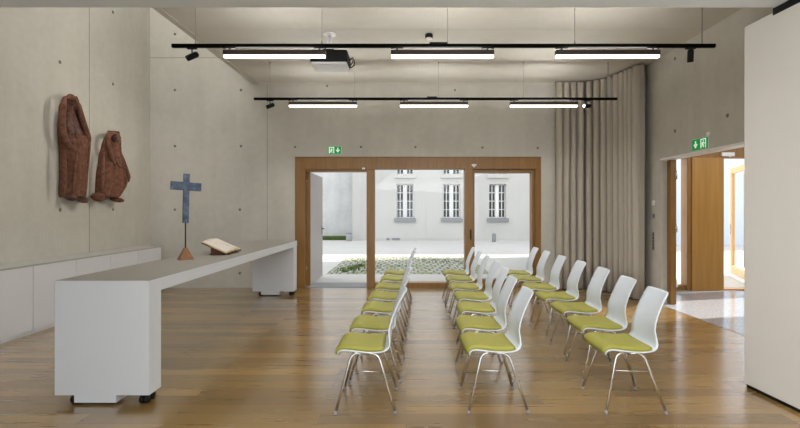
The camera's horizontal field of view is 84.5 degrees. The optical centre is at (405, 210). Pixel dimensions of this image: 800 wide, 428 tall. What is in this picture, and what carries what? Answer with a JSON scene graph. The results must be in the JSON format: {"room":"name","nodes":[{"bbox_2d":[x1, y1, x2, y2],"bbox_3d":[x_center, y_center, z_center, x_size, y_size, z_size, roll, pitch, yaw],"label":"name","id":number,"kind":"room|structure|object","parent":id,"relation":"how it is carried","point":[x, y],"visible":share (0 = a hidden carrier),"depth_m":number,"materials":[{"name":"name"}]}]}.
{"room":"house of worship","nodes":[
{"label":"house of worship","id":0,"kind":"room"},
{"bbox_2d":[0,8,149,263],"bbox_3d":[-5.149,-1.900,2.325,0.302,6.800,13.250,0,0,0],"label":"wall","id":1,"kind":"structure","parent":0,"point":[100,57],"depth_m":6.48,"materials":[{"name":"concrete"}]},
{"bbox_2d":[57,94,90,202],"bbox_3d":[-4.885,-0.909,6.479,0.231,1.576,0.671,0,0,0],"label":"wall sculpture","id":2,"kind":"object","parent":1,"relation":"attached to","point":[73,133],"visible":1,"depth_m":6.38,"materials":[{"name":"red wood"}]},
{"bbox_2d":[90,131,130,202],"bbox_3d":[-4.871,-0.749,7.340,0.258,1.211,0.860,0,0,0],"label":"wall sculpture","id":3,"kind":"object","parent":1,"relation":"attached to","point":[113,176],"visible":1,"depth_m":7.20,"materials":[{"name":"red wood"}]},
{"bbox_2d":[150,8,585,287],"bbox_3d":[-0.485,-1.900,8.773,9.630,6.800,0.354,0,0,0],"label":"wall","id":4,"kind":"structure","parent":0,"point":[207,124],"depth_m":8.60,"materials":[{"name":"concrete"}]},
{"bbox_2d":[328,146,340,153],"bbox_3d":[-1.394,-1.186,8.588,0.263,0.153,0.023,0,0,0],"label":"exit sign","id":5,"kind":"object","parent":4,"relation":"attached to","point":[331,149],"visible":1,"depth_m":8.58,"materials":[{"name":"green plastic"}]},
{"bbox_2d":[305,282,366,287],"bbox_3d":[-1.387,1.507,8.900,1.173,0.026,0.600,0,0,0],"label":"threshold","id":6,"kind":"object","parent":4,"relation":"attached to","point":[315,284],"depth_m":8.82,"materials":[{"name":"grey stone"}]},
{"bbox_2d":[153,8,553,83],"bbox_3d":[-0.139,-2.503,6.035,6.037,0.050,5.130,0,0,0],"label":"trim","id":7,"kind":"structure","parent":4,"relation":"attached to","point":[161,11],"depth_m":7.54,"materials":[{"name":"concrete"}]},
{"bbox_2d":[295,157,540,287],"bbox_3d":[0.234,0.221,8.663,4.805,2.559,0.274,0,0,0],"label":"window","id":8,"kind":"structure","parent":4,"relation":"in","point":[532,165],"depth_m":8.59,"materials":[{"name":"brown wood"}]},
{"bbox_2d":[307,172,323,285],"bbox_3d":[-1.935,0.355,9.389,0.179,2.250,1.322,0,0,0],"label":"door","id":9,"kind":"structure","parent":8,"relation":"attached to","point":[315,228],"depth_m":9.16,"materials":[{"name":"laminate"}]},
{"bbox_2d":[676,147,743,289],"bbox_3d":[6.465,0.025,8.478,4.270,2.950,0.457,0,0,0],"label":"window","id":10,"kind":"structure","parent":4,"relation":"in","point":[738,153],"depth_m":8.29,"materials":[{"name":"brown wood"}]},
{"bbox_2d":[691,158,723,290],"bbox_3d":[5.671,0.248,8.335,0.598,2.496,0.150,0,0,0],"label":"door","id":11,"kind":"structure","parent":10,"relation":"attached to","point":[707,174],"depth_m":8.26,"materials":[{"name":"brown wood"}]},
{"bbox_2d":[728,165,743,279],"bbox_3d":[7.331,0.240,9.613,0.134,2.480,1.862,0,0,24],"label":"door","id":12,"kind":"structure","parent":10,"relation":"attached to","point":[737,271],"depth_m":10.34,"materials":[{"name":"brown wood"}]},
{"bbox_2d":[0,0,787,7],"bbox_3d":[-0.435,-2.200,-0.270,9.130,1.200,7.460,0,0,0],"label":"ceiling","id":13,"kind":"structure","parent":0,"point":[3,3],"depth_m":3.38,"materials":[{"name":"grey concrete"}]},
{"bbox_2d":[773,0,799,14],"bbox_3d":[3.062,-1.573,1.974,0.180,0.055,3.020,0,0,-3],"label":"trim","id":14,"kind":"structure","parent":13,"relation":"attached to","point":[789,3],"depth_m":3.38,"materials":[{"name":"black plastic"}]},
{"bbox_2d":[0,288,799,427],"bbox_3d":[1.650,1.558,2.150,13.900,0.124,12.900,0,0,0],"label":"floor","id":15,"kind":"structure","parent":0,"point":[231,357],"depth_m":4.04,"materials":[{"name":"brown wood"}]},
{"bbox_2d":[0,266,32,343],"bbox_3d":[-4.774,1.087,5.020,0.448,0.826,0.698,0,0,0],"label":"base cabinet","id":16,"kind":"object","parent":15,"relation":"on","point":[16,285],"visible":1,"depth_m":5.14,"materials":[{"name":"white paint"}]},
{"bbox_2d":[0,246,160,270],"bbox_3d":[-4.774,0.664,6.425,0.449,0.020,3.510,0,0,0],"label":"countertop","id":17,"kind":"structure","parent":16,"relation":"on","point":[22,264],"depth_m":6.18,"materials":[{"name":"beige concrete"}]},
{"bbox_2d":[31,260,75,333],"bbox_3d":[-4.774,1.087,5.720,0.448,0.826,0.698,0,0,0],"label":"base cabinet","id":18,"kind":"object","parent":15,"relation":"on","point":[44,276],"visible":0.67,"depth_m":5.57,"materials":[{"name":"white paint"}]},
{"bbox_2d":[76,255,109,275],"bbox_3d":[-4.774,1.087,6.420,0.448,0.826,0.698,0,0,0],"label":"base cabinet","id":19,"kind":"object","parent":15,"relation":"on","point":[101,263],"visible":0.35,"depth_m":6.39,"materials":[{"name":"white paint"}]},
{"bbox_2d":[110,251,137,269],"bbox_3d":[-4.774,1.087,7.120,0.448,0.826,0.698,0,0,0],"label":"base cabinet","id":20,"kind":"object","parent":15,"relation":"on","point":[119,260],"visible":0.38,"depth_m":7.09,"materials":[{"name":"white paint"}]},
{"bbox_2d":[138,247,160,263],"bbox_3d":[-4.774,1.087,7.825,0.448,0.826,0.708,0,0,0],"label":"base cabinet","id":21,"kind":"object","parent":15,"relation":"on","point":[148,255],"visible":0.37,"depth_m":7.81,"materials":[{"name":"white paint"}]},
{"bbox_2d":[55,240,296,402],"bbox_3d":[-2.350,1.018,5.710,0.730,0.963,4.620,0,0,0],"label":"altar table","id":22,"kind":"object","parent":15,"relation":"on","point":[108,322],"visible":1,"depth_m":3.40,"materials":[{"name":"white paint"}]},
{"bbox_2d":[170,173,201,259],"bbox_3d":[-2.436,0.062,4.874,0.314,0.950,0.124,0,0,-40],"label":"cross","id":23,"kind":"object","parent":22,"relation":"on","point":[186,185],"visible":1,"depth_m":4.85,"materials":[{"name":"blue wood"}]},
{"bbox_2d":[210,248,237,254],"bbox_3d":[-2.290,0.481,5.550,0.250,0.112,0.280,0,0,0],"label":"book stand","id":24,"kind":"object","parent":22,"relation":"on","point":[213,251],"visible":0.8,"depth_m":5.42,"materials":[{"name":"red wood"}]},
{"bbox_2d":[201,238,240,253],"bbox_3d":[-2.309,0.434,5.550,0.331,0.180,0.486,0,0,0],"label":"open book","id":25,"kind":"object","parent":24,"relation":"on","point":[219,245],"visible":1,"depth_m":5.42,"materials":[{"name":"paper"}]},
{"bbox_2d":[334,286,406,414],"bbox_3d":[-0.261,1.059,3.469,0.544,0.889,0.474,0,0,0],"label":"chair","id":26,"kind":"object","parent":15,"relation":"on","point":[357,343],"visible":1,"depth_m":3.32,"materials":[{"name":"green fabric"}]},
{"bbox_2d":[335,332,386,353],"bbox_3d":[-0.346,1.036,3.469,0.368,0.071,0.402,0,0,0],"label":"seat cushion","id":27,"kind":"object","parent":26,"relation":"on","point":[358,343],"depth_m":3.37,"materials":[{"name":"green fabric"}]},
{"bbox_2d":[348,275,409,382],"bbox_3d":[-0.234,1.059,4.070,0.544,0.889,0.474,0,0,0],"label":"chair","id":28,"kind":"object","parent":15,"relation":"on","point":[368,324],"visible":0.83,"depth_m":3.93,"materials":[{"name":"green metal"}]},
{"bbox_2d":[349,315,390,331],"bbox_3d":[-0.320,1.036,4.070,0.368,0.071,0.402,0,0,0],"label":"seat cushion","id":29,"kind":"object","parent":28,"relation":"on","point":[368,323],"depth_m":3.95,"materials":[{"name":"green fabric"}]},
{"bbox_2d":[360,267,412,357],"bbox_3d":[-0.201,1.059,4.734,0.544,0.889,0.474,0,0,-1],"label":"chair","id":30,"kind":"object","parent":15,"relation":"on","point":[377,308],"visible":0.66,"depth_m":4.60,"materials":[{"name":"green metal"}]},
{"bbox_2d":[361,301,394,313],"bbox_3d":[-0.287,1.036,4.733,0.368,0.071,0.402,0,0,-1],"label":"seat cushion","id":31,"kind":"object","parent":30,"relation":"on","point":[376,307],"depth_m":4.62,"materials":[{"name":"green fabric"}]},
{"bbox_2d":[368,260,412,338],"bbox_3d":[-0.180,1.059,5.381,0.544,0.889,0.474,0,0,1],"label":"chair","id":32,"kind":"object","parent":15,"relation":"on","point":[381,296],"visible":0.7,"depth_m":5.24,"materials":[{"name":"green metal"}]},
{"bbox_2d":[368,290,398,300],"bbox_3d":[-0.265,1.036,5.382,0.368,0.071,0.402,0,0,1],"label":"seat cushion","id":33,"kind":"object","parent":32,"relation":"on","point":[378,295],"depth_m":5.24,"materials":[{"name":"green fabric"}]},
{"bbox_2d":[374,255,414,324],"bbox_3d":[-0.153,1.059,6.026,0.544,0.889,0.474,0,0,1],"label":"chair","id":34,"kind":"object","parent":15,"relation":"on","point":[391,287],"visible":0.65,"depth_m":5.88,"materials":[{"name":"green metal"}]},
{"bbox_2d":[374,282,401,290],"bbox_3d":[-0.239,1.036,6.027,0.368,0.071,0.402,0,0,1],"label":"seat cushion","id":35,"kind":"object","parent":34,"relation":"on","point":[385,286],"depth_m":5.88,"materials":[{"name":"green fabric"}]},
{"bbox_2d":[380,250,415,311],"bbox_3d":[-0.120,1.059,6.741,0.544,0.889,0.474,0,0,-1],"label":"chair","id":36,"kind":"object","parent":15,"relation":"on","point":[393,279],"visible":0.66,"depth_m":6.60,"materials":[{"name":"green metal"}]},
{"bbox_2d":[380,275,402,281],"bbox_3d":[-0.206,1.036,6.740,0.368,0.071,0.402,0,0,-1],"label":"seat cushion","id":37,"kind":"object","parent":36,"relation":"on","point":[391,278],"depth_m":6.60,"materials":[{"name":"green fabric"}]},
{"bbox_2d":[384,247,415,302],"bbox_3d":[-0.094,1.059,7.382,0.544,0.889,0.474,0,0,0],"label":"chair","id":38,"kind":"object","parent":15,"relation":"on","point":[390,271],"visible":0.53,"depth_m":7.25,"materials":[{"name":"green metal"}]},
{"bbox_2d":[384,269,404,274],"bbox_3d":[-0.180,1.036,7.383,0.368,0.071,0.402,0,0,0],"label":"seat cushion","id":39,"kind":"object","parent":38,"relation":"on","point":[388,272],"depth_m":7.27,"materials":[{"name":"green fabric"}]},
{"bbox_2d":[442,247,475,302],"bbox_3d":[0.893,1.059,7.387,0.544,0.889,0.474,0,0,0],"label":"chair","id":40,"kind":"object","parent":15,"relation":"on","point":[447,271],"visible":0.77,"depth_m":7.35,"materials":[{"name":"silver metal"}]},
{"bbox_2d":[442,269,466,275],"bbox_3d":[0.808,1.036,7.387,0.368,0.071,0.402,0,0,0],"label":"seat cushion","id":41,"kind":"object","parent":40,"relation":"on","point":[446,272],"depth_m":7.27,"materials":[{"name":"green fabric"}]},
{"bbox_2d":[445,250,481,312],"bbox_3d":[0.889,1.059,6.737,0.544,0.889,0.474,0,0,-1],"label":"chair","id":42,"kind":"object","parent":15,"relation":"on","point":[462,279],"visible":0.88,"depth_m":6.69,"materials":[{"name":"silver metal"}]},
{"bbox_2d":[445,275,472,282],"bbox_3d":[0.804,1.036,6.735,0.368,0.071,0.402,0,0,-1],"label":"seat cushion","id":43,"kind":"object","parent":42,"relation":"on","point":[462,279],"depth_m":6.62,"materials":[{"name":"green fabric"}]},
{"bbox_2d":[449,255,489,324],"bbox_3d":[0.875,1.059,6.034,0.544,0.889,0.474,0,0,0],"label":"chair","id":44,"kind":"object","parent":15,"relation":"on","point":[472,287],"visible":0.86,"depth_m":6.00,"materials":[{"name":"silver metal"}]},
{"bbox_2d":[449,282,478,290],"bbox_3d":[0.790,1.036,6.034,0.368,0.071,0.402,0,0,0],"label":"seat cushion","id":45,"kind":"object","parent":44,"relation":"on","point":[453,286],"depth_m":5.92,"materials":[{"name":"green fabric"}]},
{"bbox_2d":[453,260,500,338],"bbox_3d":[0.873,1.059,5.375,0.544,0.889,0.474,0,0,-1],"label":"chair","id":46,"kind":"object","parent":15,"relation":"on","point":[480,296],"visible":0.85,"depth_m":5.35,"materials":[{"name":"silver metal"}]},
{"bbox_2d":[454,291,488,300],"bbox_3d":[0.788,1.036,5.374,0.368,0.071,0.402,0,0,-1],"label":"seat cushion","id":47,"kind":"object","parent":46,"relation":"on","point":[459,295],"depth_m":5.28,"materials":[{"name":"green fabric"}]},
{"bbox_2d":[456,267,508,357],"bbox_3d":[0.826,1.059,4.729,0.544,0.889,0.474,0,0,1],"label":"chair","id":48,"kind":"object","parent":15,"relation":"on","point":[477,308],"visible":0.86,"depth_m":4.70,"materials":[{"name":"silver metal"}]},
{"bbox_2d":[456,301,495,313],"bbox_3d":[0.740,1.036,4.730,0.368,0.071,0.402,0,0,1],"label":"seat cushion","id":49,"kind":"object","parent":48,"relation":"on","point":[463,306],"depth_m":4.64,"materials":[{"name":"green fabric"}]},
{"bbox_2d":[454,275,516,382],"bbox_3d":[0.743,1.059,4.071,0.544,0.889,0.474,0,0,0],"label":"chair","id":50,"kind":"object","parent":15,"relation":"on","point":[480,324],"visible":0.92,"depth_m":4.04,"materials":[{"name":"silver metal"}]},
{"bbox_2d":[455,315,501,331],"bbox_3d":[0.658,1.036,4.070,0.368,0.071,0.402,0,0,0],"label":"seat cushion","id":51,"kind":"object","parent":50,"relation":"on","point":[463,322],"depth_m":3.98,"materials":[{"name":"green fabric"}]},
{"bbox_2d":[459,286,533,414],"bbox_3d":[0.717,1.059,3.479,0.544,0.889,0.474,0,0,-1],"label":"chair","id":52,"kind":"object","parent":15,"relation":"on","point":[509,342],"visible":1,"depth_m":3.42,"materials":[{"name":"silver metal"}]},
{"bbox_2d":[460,332,515,353],"bbox_3d":[0.632,1.036,3.478,0.368,0.071,0.402,0,0,-1],"label":"seat cushion","id":53,"kind":"object","parent":52,"relation":"on","point":[490,343],"depth_m":3.39,"materials":[{"name":"green fabric"}]},
{"bbox_2d":[507,247,538,302],"bbox_3d":[1.937,1.059,7.391,0.544,0.889,0.474,0,0,0],"label":"chair","id":54,"kind":"object","parent":15,"relation":"on","point":[529,269],"visible":0.69,"depth_m":7.33,"materials":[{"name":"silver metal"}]},
{"bbox_2d":[507,269,529,275],"bbox_3d":[1.852,1.036,7.391,0.368,0.071,0.402,0,0,0],"label":"seat cushion","id":55,"kind":"object","parent":54,"relation":"on","point":[526,272],"depth_m":7.25,"materials":[{"name":"green fabric"}]},
{"bbox_2d":[510,250,549,312],"bbox_3d":[1.916,1.059,6.737,0.544,0.889,0.474,0,0,1],"label":"chair","id":56,"kind":"object","parent":15,"relation":"on","point":[539,277],"visible":0.78,"depth_m":6.74,"materials":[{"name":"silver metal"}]},
{"bbox_2d":[513,275,540,282],"bbox_3d":[1.831,1.036,6.737,0.368,0.071,0.402,0,0,1],"label":"seat cushion","id":57,"kind":"object","parent":56,"relation":"on","point":[537,278],"depth_m":6.62,"materials":[{"name":"green fabric"}]},
{"bbox_2d":[522,255,565,324],"bbox_3d":[1.897,1.059,6.028,0.544,0.889,0.474,0,0,0],"label":"chair","id":58,"kind":"object","parent":15,"relation":"on","point":[554,284],"visible":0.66,"depth_m":5.98,"materials":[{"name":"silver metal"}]},
{"bbox_2d":[522,282,556,289],"bbox_3d":[1.812,1.036,6.028,0.368,0.071,0.402,0,0,0],"label":"seat cushion","id":59,"kind":"object","parent":58,"relation":"on","point":[534,286],"depth_m":5.95,"materials":[{"name":"green fabric"}]},
{"bbox_2d":[534,260,585,338],"bbox_3d":[1.899,1.059,5.380,0.544,0.889,0.474,0,0,0],"label":"chair","id":60,"kind":"object","parent":15,"relation":"on","point":[572,293],"visible":0.88,"depth_m":5.35,"materials":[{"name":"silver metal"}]},
{"bbox_2d":[535,290,575,300],"bbox_3d":[1.813,1.036,5.381,0.368,0.071,0.402,0,0,0],"label":"seat cushion","id":61,"kind":"object","parent":60,"relation":"on","point":[543,295],"depth_m":5.30,"materials":[{"name":"green fabric"}]},
{"bbox_2d":[549,267,609,357],"bbox_3d":[1.880,1.059,4.731,0.544,0.889,0.474,0,0,0],"label":"chair","id":62,"kind":"object","parent":15,"relation":"on","point":[592,305],"visible":0.92,"depth_m":4.70,"materials":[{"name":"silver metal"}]},
{"bbox_2d":[551,301,597,313],"bbox_3d":[1.794,1.036,4.731,0.368,0.071,0.402,0,0,1],"label":"seat cushion","id":63,"kind":"object","parent":62,"relation":"on","point":[561,307],"depth_m":4.64,"materials":[{"name":"green fabric"}]},
{"bbox_2d":[564,275,636,381],"bbox_3d":[1.817,1.059,4.081,0.544,0.889,0.474,0,0,1],"label":"chair","id":64,"kind":"object","parent":15,"relation":"on","point":[615,319],"visible":0.91,"depth_m":4.05,"materials":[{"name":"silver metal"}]},
{"bbox_2d":[566,315,622,330],"bbox_3d":[1.731,1.036,4.083,0.368,0.071,0.402,0,0,1],"label":"seat cushion","id":65,"kind":"object","parent":64,"relation":"on","point":[580,322],"depth_m":4.00,"materials":[{"name":"green fabric"}]},
{"bbox_2d":[581,286,668,414],"bbox_3d":[1.739,1.059,3.473,0.544,0.889,0.474,0,0,1],"label":"chair","id":66,"kind":"object","parent":15,"relation":"on","point":[642,337],"visible":1,"depth_m":3.43,"materials":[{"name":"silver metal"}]},
{"bbox_2d":[583,332,652,353],"bbox_3d":[1.654,1.036,3.474,0.368,0.071,0.402,0,0,1],"label":"seat cushion","id":67,"kind":"object","parent":66,"relation":"on","point":[623,343],"depth_m":3.39,"materials":[{"name":"green fabric"}]},
{"bbox_2d":[744,2,799,412],"bbox_3d":[3.016,-0.035,2.214,0.100,3.070,3.100,0,0,-3],"label":"partition panel","id":68,"kind":"object","parent":15,"relation":"on","point":[772,42],"visible":1,"depth_m":3.49,"materials":[{"name":"white plastic"}]},
{"bbox_2d":[162,8,741,83],"bbox_3d":[0.595,-2.639,6.000,7.450,0.302,5.200,0,0,0],"label":"ceiling","id":69,"kind":"structure","parent":0,"point":[213,25],"depth_m":6.14,"materials":[{"name":"concrete"}]},
{"bbox_2d":[310,32,354,72],"bbox_3d":[-1.020,-2.250,6.207,0.593,0.480,0.425,0,0,0],"label":"projector","id":70,"kind":"object","parent":69,"relation":"hanging from","point":[336,61],"visible":0.86,"depth_m":6.08,"materials":[{"name":"white plastic"}]},
{"bbox_2d":[425,33,432,39],"bbox_3d":[0.324,-2.454,6.200,0.108,0.072,0.108,0,0,0],"label":"smoke detector","id":71,"kind":"object","parent":69,"relation":"attached to","point":[428,36],"visible":1,"depth_m":6.16,"materials":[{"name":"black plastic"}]},
{"bbox_2d":[254,62,616,99],"bbox_3d":[0.493,-2.172,7.360,6.072,0.635,0.042,0,0,0],"label":"track","id":72,"kind":"object","parent":69,"relation":"hanging from","point":[269,97],"visible":0.94,"depth_m":7.34,"materials":[{"name":"black metal"}]},
{"bbox_2d":[266,100,274,108],"bbox_3d":[-2.271,-1.778,7.361,0.148,0.154,0.065,0,0,-13],"label":"track spotlight","id":73,"kind":"object","parent":72,"relation":"hanging from","point":[271,105],"visible":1,"depth_m":7.34,"materials":[{"name":"black plastic"}]},
{"bbox_2d":[289,100,356,106],"bbox_3d":[-1.388,-1.798,7.360,1.141,0.115,0.060,0,0,0],"label":"linear light","id":74,"kind":"object","parent":72,"relation":"attached to","point":[291,104],"visible":1,"depth_m":7.33,"materials":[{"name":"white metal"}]},
{"bbox_2d":[289,105,356,106],"bbox_3d":[-1.388,-1.755,7.360,1.129,0.030,0.044,0,0,0],"label":"diffuser","id":75,"kind":"object","parent":74,"relation":"attached to","point":[289,105],"depth_m":7.34,"materials":[{"name":"white plastic"}]},
{"bbox_2d":[400,100,467,106],"bbox_3d":[0.468,-1.798,7.360,1.141,0.115,0.060,0,0,0],"label":"linear light","id":76,"kind":"object","parent":72,"relation":"attached to","point":[402,104],"visible":1,"depth_m":7.33,"materials":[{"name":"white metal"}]},
{"bbox_2d":[400,105,467,106],"bbox_3d":[0.468,-1.755,7.360,1.129,0.030,0.044,0,0,0],"label":"diffuser","id":77,"kind":"object","parent":76,"relation":"attached to","point":[400,105],"depth_m":7.34,"materials":[{"name":"white plastic"}]},
{"bbox_2d":[510,100,577,106],"bbox_3d":[2.304,-1.798,7.360,1.134,0.115,0.060,0,0,0],"label":"linear light","id":78,"kind":"object","parent":72,"relation":"attached to","point":[512,104],"visible":1,"depth_m":7.33,"materials":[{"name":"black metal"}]},
{"bbox_2d":[510,105,577,106],"bbox_3d":[2.304,-1.755,7.360,1.121,0.030,0.044,0,0,0],"label":"diffuser","id":79,"kind":"object","parent":78,"relation":"attached to","point":[510,105],"depth_m":7.34,"materials":[{"name":"white plastic"}]},
{"bbox_2d":[583,100,591,107],"bbox_3d":[3.033,-1.788,7.362,0.142,0.134,0.065,0,0,-19],"label":"track spotlight","id":80,"kind":"object","parent":72,"relation":"attached to","point":[586,105],"visible":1,"depth_m":7.34,"materials":[{"name":"black plastic"}]},
{"bbox_2d":[171,8,715,47],"bbox_3d":[0.424,-2.167,4.970,6.133,0.645,0.042,0,0,0],"label":"track","id":81,"kind":"object","parent":69,"relation":"hanging from","point":[431,44],"visible":1,"depth_m":4.95,"materials":[{"name":"black metal"}]},
{"bbox_2d":[185,47,198,60],"bbox_3d":[-2.413,-1.769,4.970,0.148,0.151,0.065,0,0,6],"label":"track spotlight","id":82,"kind":"object","parent":81,"relation":"hanging from","point":[192,55],"visible":1,"depth_m":4.95,"materials":[{"name":"black plastic"}]},
{"bbox_2d":[223,47,325,57],"bbox_3d":[-1.483,-1.788,4.970,1.154,0.115,0.060,0,0,0],"label":"linear light","id":83,"kind":"object","parent":81,"relation":"attached to","point":[229,53],"visible":1,"depth_m":4.95,"materials":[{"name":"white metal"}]},
{"bbox_2d":[223,55,325,57],"bbox_3d":[-1.483,-1.745,4.970,1.144,0.030,0.044,0,0,0],"label":"diffuser","id":84,"kind":"object","parent":83,"relation":"attached to","point":[225,56],"depth_m":4.95,"materials":[{"name":"white plastic"}]},
{"bbox_2d":[391,47,493,57],"bbox_3d":[0.411,-1.788,4.970,1.162,0.115,0.060,0,0,0],"label":"linear light","id":85,"kind":"object","parent":81,"relation":"attached to","point":[396,53],"visible":1,"depth_m":4.95,"materials":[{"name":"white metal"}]},
{"bbox_2d":[391,55,493,57],"bbox_3d":[0.411,-1.745,4.970,1.153,0.030,0.044,0,0,0],"label":"diffuser","id":86,"kind":"object","parent":85,"relation":"attached to","point":[392,56],"depth_m":4.95,"materials":[{"name":"white plastic"}]},
{"bbox_2d":[555,47,660,57],"bbox_3d":[2.274,-1.788,4.970,1.171,0.115,0.060,0,0,0],"label":"linear light","id":87,"kind":"object","parent":81,"relation":"attached to","point":[561,53],"visible":1,"depth_m":4.95,"materials":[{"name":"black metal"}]},
{"bbox_2d":[555,55,659,57],"bbox_3d":[2.274,-1.745,4.970,1.163,0.030,0.044,0,0,0],"label":"diffuser","id":88,"kind":"object","parent":87,"relation":"attached to","point":[556,56],"depth_m":4.95,"materials":[{"name":"white plastic"}]},
{"bbox_2d":[685,47,695,62],"bbox_3d":[3.214,-1.761,4.970,0.108,0.167,0.083,0,0,-32],"label":"track spotlight","id":89,"kind":"object","parent":81,"relation":"hanging from","point":[690,53],"visible":1,"depth_m":4.95,"materials":[{"name":"black plastic"}]},
{"bbox_2d":[555,62,643,82],"bbox_3d":[3.571,-2.474,8.053,0.493,0.028,1.589,0,0,-43],"label":"rail","id":90,"kind":"object","parent":69,"relation":"attached to","point":[641,62],"visible":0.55,"depth_m":8.43,"materials":[{"name":"metal"}]},
{"bbox_2d":[555,82,583,288],"bbox_3d":[3.161,-0.487,8.448,0.539,3.945,0.172,0,0,0],"label":"curtain","id":91,"kind":"object","parent":90,"relation":"hanging from","point":[569,121],"visible":0.9,"depth_m":8.39,"materials":[{"name":"beige fabric"}]},
{"bbox_2d":[586,64,645,298],"bbox_3d":[3.789,-0.487,7.935,0.336,3.945,1.182,0,0,-25],"label":"curtain","id":92,"kind":"object","parent":90,"relation":"hanging from","point":[615,129],"visible":0.92,"depth_m":7.91,"materials":[{"name":"beige fabric"}]},
{"bbox_2d":[645,8,772,302],"bbox_3d":[4.224,-0.650,2.150,0.192,4.300,12.900,0,0,0],"label":"wall","id":93,"kind":"structure","parent":0,"point":[685,101],"depth_m":6.46,"materials":[{"name":"concrete"}]},
{"bbox_2d":[652,232,653,249],"bbox_3d":[4.125,0.501,7.342,0.009,0.300,0.050,0,0,0],"label":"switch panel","id":94,"kind":"object","parent":93,"relation":"attached to","point":[652,232],"visible":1,"depth_m":7.34,"materials":[{"name":"metal"}]},
{"bbox_2d":[667,160,677,304],"bbox_3d":[4.277,0.328,7.059,0.095,2.336,0.133,0,0,0],"label":"door","id":95,"kind":"structure","parent":93,"relation":"in","point":[672,173],"depth_m":7.03,"materials":[{"name":"brown wood"}]},
{"bbox_2d":[692,136,708,150],"bbox_3d":[4.119,-0.938,6.160,0.023,0.163,0.338,0,0,0],"label":"exit sign","id":96,"kind":"object","parent":93,"relation":"attached to","point":[701,143],"visible":1,"depth_m":6.14,"materials":[{"name":"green plastic"}]},
{"bbox_2d":[660,142,743,159],"bbox_3d":[4.219,-0.832,5.713,0.202,0.028,2.826,0,0,0],"label":"trim","id":97,"kind":"structure","parent":93,"relation":"attached to","point":[740,144],"depth_m":6.10,"materials":[{"name":"white plastic"}]},
{"label":"outside","id":98,"kind":"structure","parent":0,"visible":0},
{"bbox_2d":[315,240,743,287],"bbox_3d":[5.000,1.570,34.395,70.000,0.100,51.210,0,0,0],"label":"courtyard","id":99,"kind":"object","parent":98,"point":[512,254],"depth_m":16.11,"materials":[{"name":"white concrete"}]},
{"bbox_2d":[311,172,351,236],"bbox_3d":[-8.386,-3.200,27.300,11.228,9.600,7.400,0,0,0],"label":"building wing","id":100,"kind":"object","parent":99,"relation":"on","point":[337,186],"visible":0.02,"depth_m":23.60},
{"bbox_2d":[323,235,345,239],"bbox_3d":[-3.921,1.397,23.157,2.137,0.234,0.706,0,0,0],"label":"grass verge","id":101,"kind":"structure","parent":99,"relation":"on","point":[339,237],"depth_m":22.92,"materials":[{"name":"green plant"}]},
{"bbox_2d":[346,232,351,240],"bbox_3d":[-2.889,1.300,22.300,0.300,0.440,0.300,0,0,0],"label":"bollard","id":102,"kind":"object","parent":99,"relation":"on","point":[348,234],"visible":0.98,"depth_m":22.18,"materials":[{"name":"metal"}]},
{"bbox_2d":[327,257,487,273],"bbox_3d":[0.065,1.531,12.500,3.970,0.038,3.800,0,0,0],"label":"pavers","id":103,"kind":"object","parent":99,"relation":"on","point":[435,268],"visible":0.43,"depth_m":12.21,"materials":[{"name":"grey stone"}]},
{"bbox_2d":[329,256,479,273],"bbox_3d":[0.066,1.477,12.498,3.956,0.074,3.804,0,0,0],"label":"grass","id":104,"kind":"structure","parent":103,"relation":"on","point":[357,265],"depth_m":11.99,"materials":[{"name":"plant"}]},
{"bbox_2d":[352,170,529,239],"bbox_3d":[6.614,-3.200,26.750,18.772,9.600,8.100,0,0,0],"label":"building","id":105,"kind":"structure","parent":99,"relation":"on","point":[409,204],"depth_m":22.80,"materials":[{"name":"white paint"}]},
{"bbox_2d":[492,233,495,241],"bbox_3d":[4.320,1.310,21.600,0.200,0.420,0.200,0,0,0],"label":"bollard","id":106,"kind":"object","parent":99,"relation":"on","point":[493,234],"visible":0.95,"depth_m":21.52,"materials":[{"name":"grey metal"}]},
{"bbox_2d":[676,159,743,244],"bbox_3d":[18.750,-2.200,20.900,14.500,7.600,3.000,0,0,0],"label":"annex building","id":107,"kind":"structure","parent":99,"relation":"on","point":[729,164],"depth_m":19.40,"materials":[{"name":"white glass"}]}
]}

